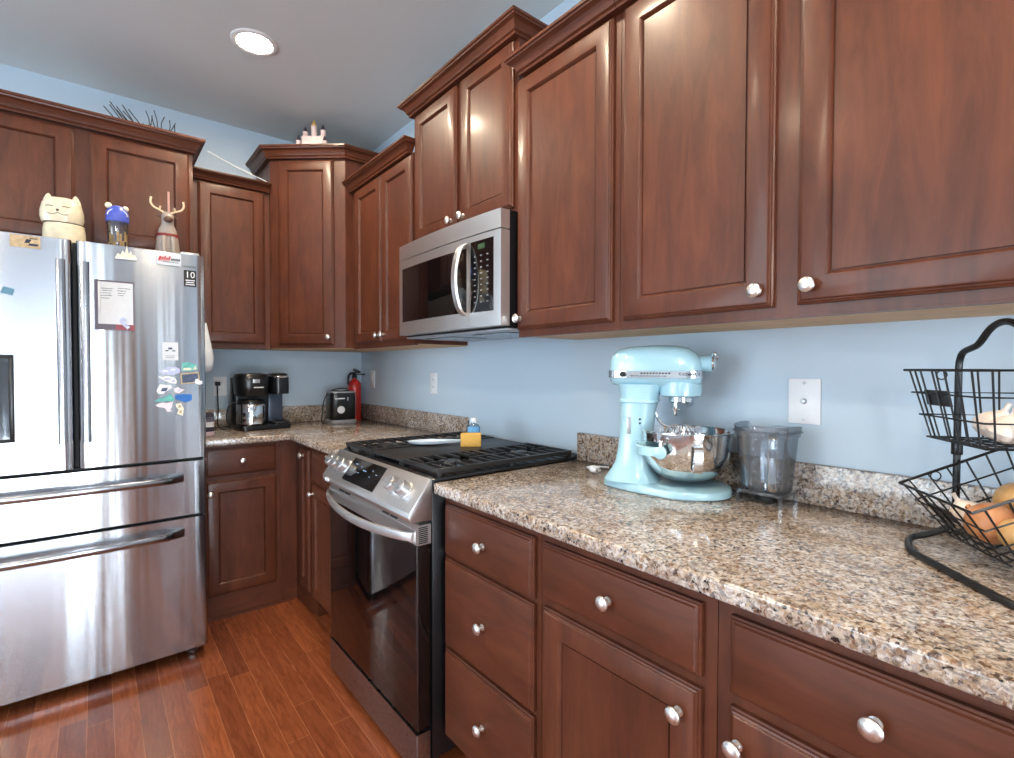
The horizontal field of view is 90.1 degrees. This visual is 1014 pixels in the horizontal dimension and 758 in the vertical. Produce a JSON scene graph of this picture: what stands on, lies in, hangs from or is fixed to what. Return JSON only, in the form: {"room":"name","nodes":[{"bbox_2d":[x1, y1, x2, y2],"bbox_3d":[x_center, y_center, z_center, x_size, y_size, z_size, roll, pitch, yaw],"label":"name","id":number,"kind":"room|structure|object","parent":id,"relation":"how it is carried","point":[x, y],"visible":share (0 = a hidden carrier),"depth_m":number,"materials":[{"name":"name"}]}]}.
{"room":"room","nodes":[
{"label":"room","id":0,"kind":"room"},
{"bbox_2d":[0,63,360,409],"bbox_3d":[-2.985,-0.147,2.144,5.100,2.969,0.100,-1,2,-39],"label":"wall","id":1,"kind":"structure","parent":0,"point":[311,374],"depth_m":3.09,"materials":[{"name":"blue paint"}]},
{"bbox_2d":[0,89,205,252],"bbox_3d":[-2.054,-0.866,2.381,1.014,0.569,0.676,-1,2,-39],"label":"upper cabinet","id":2,"kind":"object","parent":1,"relation":"attached to","point":[55,149],"visible":0.76,"depth_m":2.21,"materials":[{"name":"brown wood"}]},
{"bbox_2d":[103,101,175,130],"bbox_3d":[-1.798,-1.234,2.523,0.342,0.258,0.083,-1,2,-44],"label":"twigs","id":3,"kind":"object","parent":2,"relation":"on","point":[121,114],"visible":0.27,"depth_m":2.45,"materials":[{"name":"black plant"}]},
{"bbox_2d":[213,377,226,395],"bbox_3d":[-1.746,0.045,3.082,0.072,0.116,0.008,-1,2,-39],"label":"wall outlet","id":4,"kind":"object","parent":1,"relation":"attached to","point":[222,390],"visible":0.83,"depth_m":3.08,"materials":[{"name":"white plastic"}]},
{"bbox_2d":[218,380,222,391],"bbox_3d":[-1.744,0.045,3.080,0.033,0.075,0.002,-1,2,-39],"label":"receptacle","id":5,"kind":"object","parent":4,"relation":"attached to","point":[220,388],"depth_m":3.08,"materials":[{"name":"white plastic"}]},
{"bbox_2d":[193,166,271,349],"bbox_3d":[-1.628,-0.651,2.928,0.420,0.950,0.371,-1,2,-39],"label":"upper cabinet","id":6,"kind":"object","parent":1,"relation":"attached to","point":[231,232],"visible":0.78,"depth_m":2.84,"materials":[{"name":"brown wood"}]},
{"bbox_2d":[207,151,266,181],"bbox_3d":[-1.473,-1.165,2.783,0.020,0.087,0.309,1,2,44],"label":"cord","id":7,"kind":"object","parent":6,"relation":"attached to","point":[207,151],"visible":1,"depth_m":2.77,"materials":[{"name":"plastic"}]},
{"bbox_2d":[206,404,325,426],"bbox_3d":[-1.477,0.232,3.296,1.073,0.106,0.020,-1,2,-39],"label":"backsplash","id":8,"kind":"structure","parent":1,"relation":"attached to","point":[302,413],"depth_m":3.35,"materials":[{"name":"stone"}]},
{"bbox_2d":[245,143,393,351],"bbox_3d":[-1.128,-0.760,3.138,0.746,1.159,0.672,-1,2,-39],"label":"upper cabinet","id":9,"kind":"object","parent":1,"relation":"attached to","point":[311,209],"visible":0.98,"depth_m":2.94,"materials":[{"name":"brown wood"}]},
{"bbox_2d":[296,120,326,143],"bbox_3d":[-1.136,-1.407,2.976,0.185,0.244,0.085,0,1,2],"label":"toy fort","id":10,"kind":"object","parent":9,"relation":"on","point":[305,139],"visible":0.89,"depth_m":2.96,"materials":[{"name":"white plastic"}]},
{"bbox_2d":[0,598,464,757],"bbox_3d":[-0.753,1.349,-0.583,4.900,0.100,7.000,-1,2,-39],"label":"floor","id":11,"kind":"structure","parent":0,"point":[264,683],"depth_m":1.93,"materials":[{"name":"brown wood"}]},
{"bbox_2d":[0,231,207,705],"bbox_3d":[-1.934,0.341,2.262,0.912,1.791,0.957,-1,2,-39],"label":"refrigerator","id":12,"kind":"object","parent":11,"relation":"on","point":[103,488],"visible":1,"depth_m":1.99,"materials":[{"name":"silver metal"}]},
{"bbox_2d":[1,286,13,294],"bbox_3d":[-1.799,-0.318,1.824,0.036,0.031,0.006,-1,2,-39],"label":"magnet","id":13,"kind":"object","parent":12,"relation":"attached to","point":[5,290],"visible":1,"depth_m":1.82,"materials":[{"name":"blue plastic"}]},
{"bbox_2d":[9,233,40,248],"bbox_3d":[-1.761,-0.503,1.851,0.082,0.044,0.005,-1,2,-39],"label":"photo magnet","id":14,"kind":"object","parent":12,"relation":"attached to","point":[16,240],"visible":1,"depth_m":1.85},
{"bbox_2d":[24,238,37,246],"bbox_3d":[-1.746,-0.503,1.860,0.040,0.028,0.001,-1,2,-39],"label":"picture","id":15,"kind":"object","parent":14,"relation":"attached to","point":[28,242],"depth_m":1.86},
{"bbox_2d":[39,193,85,242],"bbox_3d":[-1.807,-0.633,2.062,0.143,0.233,0.126,-1,1,-27],"label":"jar","id":16,"kind":"object","parent":12,"relation":"on","point":[61,217],"visible":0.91,"depth_m":2.02,"materials":[{"name":"beige ceramic"}]},
{"bbox_2d":[42,222,85,242],"bbox_3d":[-1.806,-0.571,2.067,0.136,0.108,0.120,-1,1,-27],"label":"pot","id":17,"kind":"object","parent":16,"relation":"on","point":[73,231],"depth_m":2.02,"materials":[{"name":"beige ceramic"}]},
{"bbox_2d":[94,279,134,330],"bbox_3d":[-1.558,-0.292,2.012,0.126,0.196,0.012,-1,2,-39],"label":"notepad","id":18,"kind":"object","parent":12,"relation":"attached to","point":[114,300],"visible":1,"depth_m":2.01,"materials":[{"name":"white paper"}]},
{"bbox_2d":[119,317,129,328],"bbox_3d":[-1.532,-0.223,2.030,0.036,0.049,0.007,-1,2,-39],"label":"magnet","id":19,"kind":"object","parent":18,"relation":"attached to","point":[122,320],"visible":1,"depth_m":2.03,"materials":[{"name":"white plastic"}]},
{"bbox_2d":[105,202,128,246],"bbox_3d":[-1.672,-0.634,2.174,0.084,0.230,0.083,-1,2,-39],"label":"jar","id":20,"kind":"object","parent":12,"relation":"on","point":[116,215],"visible":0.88,"depth_m":2.15,"materials":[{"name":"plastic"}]},
{"bbox_2d":[106,221,127,246],"bbox_3d":[-1.672,-0.594,2.175,0.076,0.150,0.076,-1,2,-39],"label":"cup","id":21,"kind":"object","parent":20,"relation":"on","point":[110,237],"depth_m":2.15,"materials":[{"name":"clear glass"}]},
{"bbox_2d":[115,247,136,260],"bbox_3d":[-1.530,-0.507,2.033,0.070,0.056,0.013,-1,2,-39],"label":"magnet","id":22,"kind":"object","parent":12,"relation":"attached to","point":[123,256],"visible":1,"depth_m":2.03,"materials":[{"name":"white plastic"}]},
{"bbox_2d":[154,394,173,401],"bbox_3d":[-1.440,0.079,2.128,0.072,0.031,0.004,-1,2,-39],"label":"magnet","id":23,"kind":"object","parent":12,"relation":"attached to","point":[168,397],"visible":1,"depth_m":2.13},
{"bbox_2d":[156,402,172,411],"bbox_3d":[-1.441,0.118,2.129,0.061,0.043,0.004,-1,2,-39],"label":"magnet","id":24,"kind":"object","parent":12,"relation":"attached to","point":[167,406],"visible":1,"depth_m":2.13},
{"bbox_2d":[157,384,171,393],"bbox_3d":[-1.440,0.042,2.127,0.055,0.042,0.005,-1,2,-39],"label":"magnet","id":25,"kind":"object","parent":12,"relation":"attached to","point":[162,389],"visible":1,"depth_m":2.12,"materials":[{"name":"white plastic"}]},
{"bbox_2d":[149,192,184,252],"bbox_3d":[-1.527,-0.683,2.279,0.100,0.326,0.100,0,1,6],"label":"figurine","id":26,"kind":"object","parent":12,"relation":"on","point":[167,238],"visible":0.9,"depth_m":2.26,"materials":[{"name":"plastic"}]},
{"bbox_2d":[159,376,176,383],"bbox_3d":[-1.431,0.004,2.134,0.066,0.034,0.005,-1,2,-39],"label":"magnet","id":27,"kind":"object","parent":12,"relation":"attached to","point":[169,379],"visible":1,"depth_m":2.14,"materials":[{"name":"white plastic"}]},
{"bbox_2d":[156,251,180,266],"bbox_3d":[-1.422,-0.505,2.129,0.087,0.054,0.005,-1,2,-39],"label":"magnet","id":28,"kind":"object","parent":12,"relation":"attached to","point":[162,258],"visible":1,"depth_m":2.13,"materials":[{"name":"white plastic"}]},
{"bbox_2d":[159,367,179,374],"bbox_3d":[-1.425,-0.034,2.138,0.075,0.034,0.005,-1,2,-39],"label":"magnet","id":29,"kind":"object","parent":12,"relation":"attached to","point":[169,370],"visible":1,"depth_m":2.14,"materials":[{"name":"white plastic"}]},
{"bbox_2d":[162,342,177,359],"bbox_3d":[-1.422,-0.117,2.139,0.056,0.076,0.005,-1,2,-39],"label":"magnet","id":30,"kind":"object","parent":12,"relation":"attached to","point":[169,349],"visible":1,"depth_m":2.14,"materials":[{"name":"white paper"}]},
{"bbox_2d":[174,387,183,392],"bbox_3d":[-1.399,0.048,2.163,0.040,0.028,0.005,-1,2,-39],"label":"magnet","id":31,"kind":"object","parent":12,"relation":"attached to","point":[177,390],"visible":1,"depth_m":2.16},
{"bbox_2d":[176,403,183,415],"bbox_3d":[-1.399,0.131,2.165,0.028,0.056,0.005,-1,2,-39],"label":"magnet","id":32,"kind":"object","parent":12,"relation":"attached to","point":[179,406],"visible":1,"depth_m":2.16},
{"bbox_2d":[175,394,191,401],"bbox_3d":[-1.388,0.083,2.173,0.061,0.037,0.004,-1,2,-39],"label":"magnet","id":33,"kind":"object","parent":12,"relation":"attached to","point":[182,397],"visible":1,"depth_m":2.17},
{"bbox_2d":[182,362,196,370],"bbox_3d":[-1.370,-0.053,2.186,0.057,0.040,0.005,-1,2,-39],"label":"magnet","id":34,"kind":"object","parent":12,"relation":"attached to","point":[186,366],"visible":1,"depth_m":2.18},
{"bbox_2d":[180,372,199,383],"bbox_3d":[-1.368,-0.003,2.188,0.072,0.053,0.005,-1,2,-39],"label":"magnet","id":35,"kind":"object","parent":12,"relation":"attached to","point":[186,378],"visible":1,"depth_m":2.18},
{"bbox_2d":[182,373,197,382],"bbox_3d":[-1.367,-0.003,2.186,0.062,0.041,0.001,-1,2,-39],"label":"picture","id":36,"kind":"object","parent":35,"relation":"attached to","point":[186,377],"depth_m":2.18},
{"bbox_2d":[195,379,201,384],"bbox_3d":[-1.345,0.011,2.207,0.028,0.027,0.009,-1,2,-39],"label":"magnet","id":37,"kind":"object","parent":12,"relation":"attached to","point":[197,381],"visible":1,"depth_m":2.20,"materials":[{"name":"white plastic"}]},
{"bbox_2d":[205,323,213,371],"bbox_3d":[-1.566,-0.184,2.624,0.130,0.298,0.113,0,1,11],"label":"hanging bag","id":38,"kind":"object","parent":12,"relation":"hanging from","point":[209,357],"visible":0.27,"depth_m":2.59,"materials":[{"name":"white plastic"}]},
{"bbox_2d":[204,441,293,622],"bbox_3d":[-1.530,0.778,2.876,0.444,0.894,0.624,-1,2,-39],"label":"base cabinet","id":39,"kind":"object","parent":11,"relation":"on","point":[243,512],"visible":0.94,"depth_m":2.65,"materials":[{"name":"brown wood"}]},
{"bbox_2d":[280,440,328,616],"bbox_3d":[-1.055,0.774,3.106,0.706,0.894,0.864,-1,2,-39],"label":"base cabinet","id":40,"kind":"object","parent":11,"relation":"on","point":[296,480],"visible":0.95,"depth_m":2.78,"materials":[{"name":"brown wood"}]},
{"bbox_2d":[206,403,468,454],"bbox_3d":[-1.047,0.262,2.782,1.093,0.142,1.362,-1,2,-39],"label":"countertop","id":41,"kind":"structure","parent":40,"relation":"on","point":[307,428],"depth_m":2.86,"materials":[{"name":"stone"}]},
{"bbox_2d":[206,412,214,436],"bbox_3d":[-1.587,0.239,2.655,0.084,0.119,0.124,-1,2,-39],"label":"jar","id":42,"kind":"object","parent":41,"relation":"on","point":[210,427],"visible":0.48,"depth_m":2.62,"materials":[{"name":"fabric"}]},
{"bbox_2d":[215,373,290,431],"bbox_3d":[-1.529,0.127,3.023,0.359,0.328,0.357,-1,2,-43],"label":"coffee maker","id":43,"kind":"object","parent":41,"relation":"on","point":[256,399],"visible":1,"depth_m":2.92,"materials":[{"name":"black plastic"}]},
{"bbox_2d":[268,373,288,393],"bbox_3d":[-1.383,0.024,3.049,0.111,0.123,0.182,-1,2,-39],"label":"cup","id":44,"kind":"object","parent":43,"relation":"on","point":[278,383],"depth_m":2.98,"materials":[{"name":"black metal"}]},
{"bbox_2d":[269,420,289,423],"bbox_3d":[-1.363,0.257,3.034,0.085,0.012,0.116,-1,2,-43],"label":"drip tray","id":45,"kind":"object","parent":43,"relation":"on","point":[270,421],"depth_m":3.00,"materials":[{"name":"black plastic"}]},
{"bbox_2d":[321,388,355,423],"bbox_3d":[-1.115,0.172,3.320,0.221,0.227,0.204,-1,1,-33],"label":"toaster","id":46,"kind":"object","parent":41,"relation":"on","point":[340,404],"visible":1,"depth_m":3.26,"materials":[{"name":"grey metal"}]},
{"bbox_2d":[347,369,364,419],"bbox_3d":[-1.040,0.105,3.494,0.117,0.354,0.109,0,1,-7],"label":"fire extinguisher","id":47,"kind":"object","parent":41,"relation":"on","point":[354,385],"visible":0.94,"depth_m":3.47,"materials":[{"name":"red metal"}]},
{"bbox_2d":[307,449,330,614],"bbox_3d":[-0.613,0.786,2.589,0.672,0.894,0.494,-1,2,-39],"label":"base cabinet","id":48,"kind":"object","parent":11,"relation":"on","point":[321,537],"visible":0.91,"depth_m":2.48,"materials":[{"name":"brown wood"}]},
{"bbox_2d":[323,431,576,757],"bbox_3d":[-0.263,0.760,2.058,0.788,0.969,0.764,-1,2,-39],"label":"range","id":49,"kind":"object","parent":11,"relation":"on","point":[388,554],"visible":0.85,"depth_m":1.74,"materials":[{"name":"silver metal"}]},
{"bbox_2d":[407,439,460,443],"bbox_3d":[-0.304,0.265,2.138,0.236,0.013,0.094,0,1,-12],"label":"spoon rest","id":50,"kind":"object","parent":49,"relation":"on","point":[419,441],"visible":0.95,"depth_m":2.14,"materials":[{"name":"white ceramic"}]},
{"bbox_2d":[343,437,576,484],"bbox_3d":[-0.213,0.307,2.088,0.662,0.030,0.764,-1,2,-39],"label":"cooktop","id":51,"kind":"object","parent":49,"relation":"in","point":[389,455],"depth_m":1.91,"materials":[{"name":"black metal"}]},
{"bbox_2d":[461,433,480,446],"bbox_3d":[-0.149,0.250,2.090,0.084,0.056,0.026,0,1,0],"label":"sponge","id":52,"kind":"object","parent":49,"relation":"on","point":[467,439],"visible":1,"depth_m":2.08,"materials":[{"name":"yellow"}]},
{"bbox_2d":[468,417,479,432],"bbox_3d":[-0.141,0.220,2.151,0.053,0.114,0.033,0,1,0],"label":"bottle","id":53,"kind":"object","parent":49,"relation":"on","point":[473,419],"visible":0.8,"depth_m":2.14,"materials":[{"name":"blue plastic"}]},
{"bbox_2d":[445,498,541,757],"bbox_3d":[0.169,0.807,1.624,0.672,0.894,0.447,-1,2,-39],"label":"base cabinet","id":54,"kind":"object","parent":11,"relation":"on","point":[493,565],"visible":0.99,"depth_m":1.39,"materials":[{"name":"brown wood"}]},
{"bbox_2d":[541,534,718,757],"bbox_3d":[0.455,0.815,1.271,0.672,0.894,0.459,-1,2,-39],"label":"base cabinet","id":55,"kind":"object","parent":11,"relation":"on","point":[630,655],"visible":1,"depth_m":1.05,"materials":[{"name":"brown wood"}]},
{"bbox_2d":[717,600,1013,757],"bbox_3d":[0.748,0.824,0.910,0.672,0.894,0.469,-1,2,-39],"label":"base cabinet","id":56,"kind":"object","parent":11,"relation":"on","point":[784,691],"visible":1,"depth_m":0.75,"materials":[{"name":"brown wood"}]},
{"bbox_3d":[1.135,0.834,0.432,0.672,0.894,0.759,-1,2,-39],"label":"base cabinet","id":57,"kind":"object","parent":11,"relation":"on","visible":0},
{"bbox_2d":[434,432,1013,709],"bbox_3d":[0.703,0.303,0.959,0.669,0.142,2.140,-1,2,-39],"label":"countertop","id":58,"kind":"structure","parent":57,"relation":"on","point":[834,565],"depth_m":1.01,"materials":[{"name":"stone"}]},
{"bbox_2d":[586,465,608,472],"bbox_3d":[0.309,0.309,1.773,0.069,0.024,0.117,1,1,26],"label":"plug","id":59,"kind":"object","parent":58,"relation":"on","point":[593,468],"visible":1,"depth_m":1.73,"materials":[{"name":"white plastic"}]},
{"bbox_2d":[604,345,733,501],"bbox_3d":[0.481,0.114,1.500,0.292,0.427,0.345,-1,1,-34],"label":"stand mixer","id":60,"kind":"object","parent":58,"relation":"on","point":[650,461],"visible":1,"depth_m":1.44,"materials":[{"name":"blue metal"}]},
{"bbox_2d":[663,424,698,434],"bbox_3d":[0.505,0.209,1.472,0.142,0.154,0.142,1,1,25],"label":"wire whisk","id":61,"kind":"object","parent":60,"relation":"in","point":[674,425],"visible":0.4,"depth_m":1.47,"materials":[{"name":"silver metal"}]},
{"bbox_2d":[635,411,733,481],"bbox_3d":[0.498,0.194,1.475,0.291,0.194,0.283,-1,2,-39],"label":"bowl","id":62,"kind":"object","parent":60,"relation":"on","point":[660,456],"depth_m":1.39,"materials":[{"name":"silver metal"}]},
{"bbox_2d":[733,421,803,509],"bbox_3d":[0.689,0.225,1.353,0.151,0.211,0.158,-1,2,-39],"label":"glass container","id":63,"kind":"object","parent":58,"relation":"on","point":[765,492],"visible":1,"depth_m":1.34,"materials":[{"name":"clear glass"}]},
{"bbox_2d":[756,495,776,501],"bbox_3d":[0.698,0.315,1.362,0.052,0.020,0.052,-1,2,-39],"label":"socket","id":64,"kind":"object","parent":63,"relation":"attached to","point":[761,498],"depth_m":1.34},
{"bbox_2d":[898,318,1013,609],"bbox_3d":[0.874,0.116,0.877,0.240,0.448,0.328,0,1,13],"label":"wire basket","id":65,"kind":"object","parent":58,"relation":"on","point":[937,397],"visible":0.89,"depth_m":0.95,"materials":[{"name":"black metal"}]},
{"bbox_2d":[949,493,978,525],"bbox_3d":[0.878,0.250,0.966,0.056,0.062,0.060,1,1,28],"label":"garlic bulb","id":66,"kind":"object","parent":65,"relation":"in","point":[959,502],"visible":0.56,"depth_m":0.96,"materials":[{"name":"white food"}]},
{"bbox_2d":[963,503,1013,543],"bbox_3d":[0.859,0.256,0.901,0.074,0.074,0.071,-1,2,-44],"label":"onion","id":67,"kind":"object","parent":65,"relation":"in","point":[998,514],"visible":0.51,"depth_m":0.88,"materials":[{"name":"orange food"}]},
{"bbox_2d":[972,402,1012,439],"bbox_3d":[0.875,0.076,0.908,0.062,0.070,0.066,1,1,22],"label":"garlic bulb","id":68,"kind":"object","parent":65,"relation":"in","point":[984,417],"visible":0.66,"depth_m":0.90,"materials":[{"name":"white food"}]},
{"bbox_2d":[984,408,1013,443],"bbox_3d":[0.840,0.078,0.850,0.058,0.062,0.055,0,1,-2],"label":"garlic bulb","id":69,"kind":"object","parent":65,"relation":"in","point":[1004,433],"visible":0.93,"depth_m":0.84,"materials":[{"name":"white food"}]},
{"bbox_2d":[992,482,1013,510],"bbox_3d":[0.939,0.224,0.928,0.071,0.069,0.081,1,1,34],"label":"potato","id":70,"kind":"object","parent":65,"relation":"in","point":[1005,492],"visible":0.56,"depth_m":0.93,"materials":[{"name":"beige food"}]},
{"bbox_2d":[996,519,1013,549],"bbox_3d":[0.849,0.261,0.846,0.035,0.052,0.048,0,1,-18],"label":"potato","id":71,"kind":"object","parent":65,"relation":"in","point":[1007,532],"visible":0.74,"depth_m":0.84,"materials":[{"name":"beige food"}]},
{"bbox_2d":[0,0,564,150],"bbox_3d":[-0.747,-1.519,-0.644,4.900,0.100,7.000,-1,2,-39],"label":"ceiling","id":72,"kind":"structure","parent":0,"point":[344,66],"depth_m":2.38,"materials":[{"name":"paint"}]},
{"bbox_2d":[230,28,277,56],"bbox_3d":[-1.150,-1.531,2.307,0.196,0.011,0.196,-1,2,-39],"label":"recessed light","id":73,"kind":"object","parent":72,"relation":"in","point":[254,42],"visible":1,"depth_m":2.30,"materials":[{"name":"white paint"}]},
{"bbox_2d":[361,0,1013,487],"bbox_3d":[1.224,-0.114,0.921,0.100,2.969,7.100,-1,2,-39],"label":"wall","id":74,"kind":"structure","parent":0,"point":[541,391],"depth_m":1.45,"materials":[{"name":"blue paint"}]},
{"bbox_2d":[370,371,374,387],"bbox_3d":[-0.929,0.002,3.492,0.009,0.116,0.072,-1,2,-39],"label":"wall switch","id":75,"kind":"object","parent":74,"relation":"attached to","point":[372,373],"visible":1,"depth_m":3.48,"materials":[{"name":"white plastic"}]},
{"bbox_2d":[342,135,467,349],"bbox_3d":[-0.569,-0.651,2.748,0.371,0.961,0.760,-1,2,-39],"label":"upper cabinet","id":76,"kind":"object","parent":74,"relation":"attached to","point":[382,189],"visible":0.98,"depth_m":2.62,"materials":[{"name":"brown wood"}]},
{"bbox_2d":[361,403,468,436],"bbox_3d":[-0.630,0.238,3.119,0.020,0.106,1.362,-1,2,-39],"label":"backsplash","id":77,"kind":"structure","parent":74,"relation":"attached to","point":[422,420],"depth_m":2.98,"materials":[{"name":"stone"}]},
{"bbox_2d":[430,373,437,393],"bbox_3d":[-0.414,0.025,2.857,0.008,0.116,0.072,-1,2,-39],"label":"wall outlet","id":78,"kind":"object","parent":74,"relation":"attached to","point":[433,376],"visible":1,"depth_m":2.85,"materials":[{"name":"white plastic"}]},
{"bbox_2d":[432,377,434,389],"bbox_3d":[-0.416,0.025,2.856,0.002,0.075,0.033,-1,2,-39],"label":"receptacle","id":79,"kind":"object","parent":78,"relation":"attached to","point":[433,378],"depth_m":2.85,"materials":[{"name":"white plastic"}]},
{"bbox_2d":[397,5,547,239],"bbox_3d":[-0.104,-0.941,2.169,0.371,0.671,0.854,-1,2,-39],"label":"upper cabinet","id":80,"kind":"object","parent":74,"relation":"attached to","point":[465,115],"visible":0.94,"depth_m":2.00,"materials":[{"name":"brown wood"}]},
{"bbox_2d":[399,208,526,341],"bbox_3d":[-0.140,-0.391,2.153,0.453,0.426,0.758,-1,2,-39],"label":"microwave","id":81,"kind":"object","parent":80,"relation":"attached to","point":[458,281],"visible":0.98,"depth_m":1.91,"materials":[{"name":"silver metal"}]},
{"bbox_2d":[503,0,673,339],"bbox_3d":[0.274,-0.627,1.708,0.371,0.961,0.460,-1,2,-39],"label":"upper cabinet","id":82,"kind":"object","parent":74,"relation":"attached to","point":[570,89],"visible":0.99,"depth_m":1.59,"materials":[{"name":"brown wood"}]},
{"bbox_2d":[577,432,996,530],"bbox_3d":[0.955,0.282,1.163,0.020,0.106,2.140,-1,2,-39],"label":"backsplash","id":83,"kind":"structure","parent":74,"relation":"attached to","point":[877,494],"depth_m":1.28,"materials":[{"name":"stone"}]},
{"bbox_2d":[788,378,820,424],"bbox_3d":[0.797,0.060,1.360,0.014,0.122,0.080,-1,2,-39],"label":"phone jack","id":84,"kind":"object","parent":74,"relation":"attached to","point":[804,401],"visible":1,"depth_m":1.36,"materials":[{"name":"white plastic"}]},
{"bbox_2d":[614,0,1013,333],"bbox_3d":[0.708,-0.615,1.173,0.371,0.961,0.914,-1,2,-39],"label":"upper cabinet","id":85,"kind":"object","parent":74,"relation":"attached to","point":[785,163],"visible":1,"depth_m":1.05,"materials":[{"name":"brown wood"}]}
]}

